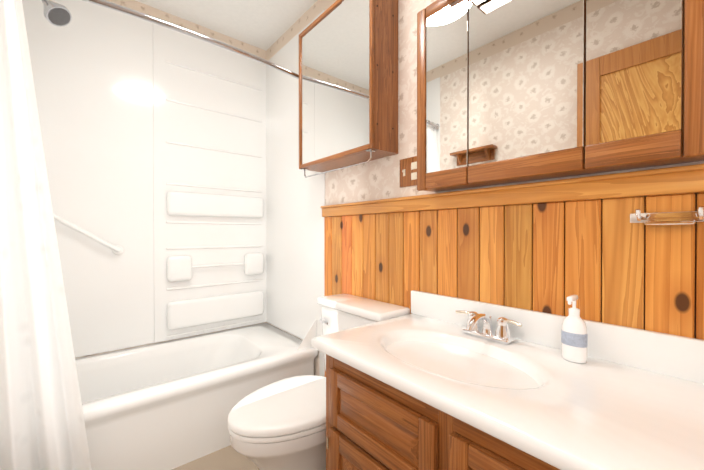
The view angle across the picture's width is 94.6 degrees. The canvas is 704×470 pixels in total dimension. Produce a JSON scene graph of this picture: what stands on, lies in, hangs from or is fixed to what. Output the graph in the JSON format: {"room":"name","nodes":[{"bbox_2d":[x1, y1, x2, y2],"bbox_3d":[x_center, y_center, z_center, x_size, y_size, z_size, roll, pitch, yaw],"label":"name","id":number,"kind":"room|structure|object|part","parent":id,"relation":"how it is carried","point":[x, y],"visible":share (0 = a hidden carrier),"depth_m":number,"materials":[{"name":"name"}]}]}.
{"room":"bathroom","nodes":[
{"label":"bathroom","id":0,"kind":"room"},
{"bbox_2d":[75,0,266,358],"bbox_3d":[-1.296,-0.186,2.171,1.700,2.580,0.100,0,0,-40],"label":"wall","id":1,"kind":"structure","parent":0,"point":[171,18],"depth_m":2.23,"materials":[{"name":"paint"}]},
{"bbox_2d":[22,0,324,376],"bbox_3d":[-1.001,-0.133,1.818,1.499,2.480,0.820,0,0,-40],"label":"wall","id":2,"kind":"structure","parent":0,"point":[175,172],"depth_m":2.13,"materials":[{"name":"white plastic"}]},
{"bbox_2d":[41,0,71,26],"bbox_3d":[-1.451,-1.072,1.439,0.316,0.188,0.115,0,0,-40],"label":"shower head","id":3,"kind":"object","parent":2,"relation":"attached to","point":[57,14],"visible":1,"depth_m":1.49},
{"bbox_2d":[53,213,123,254],"bbox_3d":[-1.568,-0.048,1.827,0.469,0.340,0.056,0,0,-40],"label":"grab bar","id":4,"kind":"object","parent":2,"relation":"attached to","point":[117,249],"visible":0.54,"depth_m":1.86,"materials":[{"name":"white plastic"}]},
{"bbox_2d":[83,0,298,78],"bbox_3d":[-0.780,-0.942,1.549,1.489,0.060,0.117,0,0,-40],"label":"curtain rod","id":5,"kind":"object","parent":2,"relation":"attached to","point":[139,15],"visible":0.85,"depth_m":1.49,"materials":[{"name":"silver metal"}]},
{"bbox_2d":[0,0,91,469],"bbox_3d":[-1.185,0.041,1.187,0.383,2.000,0.159,0,0,-40],"label":"shower curtain","id":6,"kind":"object","parent":5,"relation":"hanging from","point":[42,424],"visible":1,"depth_m":1.17,"materials":[{"name":"fabric"}]},
{"bbox_2d":[172,445,258,469],"bbox_3d":[-0.382,1.161,1.087,1.700,0.100,2.950,0,0,-40],"label":"floor","id":7,"kind":"structure","parent":0,"point":[228,458],"depth_m":1.58,"materials":[{"name":"beige tile"}]},
{"bbox_2d":[75,320,317,469],"bbox_3d":[-1.018,0.819,1.845,1.492,0.575,0.752,0,0,-40],"label":"bathtub","id":8,"kind":"object","parent":7,"relation":"on","point":[168,405],"visible":0.52,"depth_m":1.69,"materials":[{"name":"white ceramic"}]},
{"bbox_2d":[228,293,409,469],"bbox_3d":[-0.164,0.717,1.403,0.724,0.785,0.472,0,0,-40],"label":"toilet","id":9,"kind":"object","parent":7,"relation":"on","point":[279,425],"visible":0.56,"depth_m":1.24,"materials":[{"name":"white ceramic"}]},
{"bbox_3d":[-0.243,0.695,1.337,0.518,0.056,0.392,0,0,-40],"label":"seat","id":10,"kind":"part","parent":9,"relation":"part of","materials":[{"name":"white plastic"}]},
{"bbox_3d":[-0.220,0.917,1.357,0.562,0.385,0.380,0,0,-40],"label":"bowl","id":11,"kind":"part","parent":9,"relation":"part of","materials":[{"name":"white ceramic"}]},
{"bbox_3d":[-0.134,0.433,1.624,0.027,0.028,0.074,0,0,-40],"label":"lever","id":12,"kind":"part","parent":9,"relation":"part of","materials":[{"name":"silver metal"}]},
{"bbox_3d":[0.026,0.666,1.561,0.229,0.685,0.472,0,0,-40],"label":"tank","id":13,"kind":"part","parent":9,"relation":"part of","materials":[{"name":"white ceramic"}]},
{"bbox_2d":[311,290,703,469],"bbox_3d":[0.463,0.681,0.802,0.539,0.865,1.229,0,0,-40],"label":"bathroom vanity","id":14,"kind":"object","parent":7,"relation":"on","point":[432,381],"visible":1,"depth_m":0.81,"materials":[{"name":"brown wood"}]},
{"bbox_2d":[456,311,521,343],"bbox_3d":[0.424,0.302,1.070,0.149,0.089,0.230,0,0,-40],"label":"faucet","id":15,"kind":"object","parent":14,"relation":"on","point":[472,334],"depth_m":1.07,"materials":[{"name":"silver metal"}]},
{"bbox_2d":[561,295,587,363],"bbox_3d":[0.606,0.256,0.890,0.065,0.181,0.061,0,0,-40],"label":"soap dispenser","id":16,"kind":"object","parent":14,"relation":"on","point":[574,337],"visible":1,"depth_m":0.88,"materials":[{"name":"white plastic"}]},
{"bbox_2d":[135,0,316,50],"bbox_3d":[-0.382,-1.518,1.069,1.700,0.100,2.950,0,0,-40],"label":"ceiling","id":17,"kind":"structure","parent":0,"point":[265,25],"depth_m":2.17,"materials":[{"name":"paint"}]},
{"bbox_2d":[266,0,703,375],"bbox_3d":[0.232,-0.182,1.591,0.100,2.580,2.950,0,0,-40],"label":"wall","id":18,"kind":"structure","parent":0,"point":[376,179],"depth_m":1.53,"materials":[{"name":"paper"}]},
{"bbox_2d":[299,0,397,177],"bbox_3d":[-0.046,-0.746,1.706,0.172,0.834,0.622,0,0,-40],"label":"upper cabinet","id":19,"kind":"object","parent":18,"relation":"attached to","point":[348,83],"visible":1,"depth_m":1.55,"materials":[{"name":"brown wood"}]},
{"bbox_3d":[-0.104,-0.772,1.659,0.011,0.735,0.582,0,0,-40],"label":"glass","id":20,"kind":"part","parent":19,"relation":"part of","materials":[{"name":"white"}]},
{"bbox_2d":[400,156,416,187],"bbox_3d":[0.257,-0.286,1.468,0.016,0.130,0.120,0,0,-40],"label":"outlet","id":21,"kind":"object","parent":18,"relation":"attached to","point":[408,171],"visible":0.81,"depth_m":1.47,"materials":[{"name":"brown wood"}]},
{"bbox_2d":[321,164,703,216],"bbox_3d":[0.441,-0.137,1.231,0.040,0.065,1.927,0,0,-40],"label":"chair rail","id":22,"kind":"object","parent":18,"relation":"attached to","point":[686,179],"depth_m":1.00,"materials":[{"name":"brown wood"}]},
{"bbox_2d":[324,192,703,376],"bbox_3d":[0.452,0.503,1.244,0.012,1.215,1.927,0,0,-40],"label":"wainscot","id":23,"kind":"structure","parent":18,"relation":"attached to","point":[606,261],"depth_m":1.04,"materials":[{"name":"brown wood"}]},
{"bbox_2d":[630,206,703,224],"bbox_3d":[0.779,-0.045,0.798,0.052,0.042,0.156,0,0,-40],"label":"towel bar","id":24,"kind":"object","parent":23,"relation":"attached to","point":[675,218],"visible":0.98,"depth_m":0.81,"materials":[{"name":"silver metal"}]},
{"bbox_2d":[417,0,703,191],"bbox_3d":[0.526,-0.554,1.002,0.199,0.758,0.793,0,0,-40],"label":"mirror cabinet","id":25,"kind":"object","parent":18,"relation":"attached to","point":[512,91],"visible":1,"depth_m":0.92,"materials":[{"name":"brown wood"}]},
{"bbox_2d":[471,0,485,4],"bbox_3d":[0.493,-0.771,0.966,0.044,0.004,0.282,0,0,-40],"label":"diffuser","id":26,"kind":"object","parent":25,"relation":"attached to","point":[475,2],"depth_m":1.08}
]}

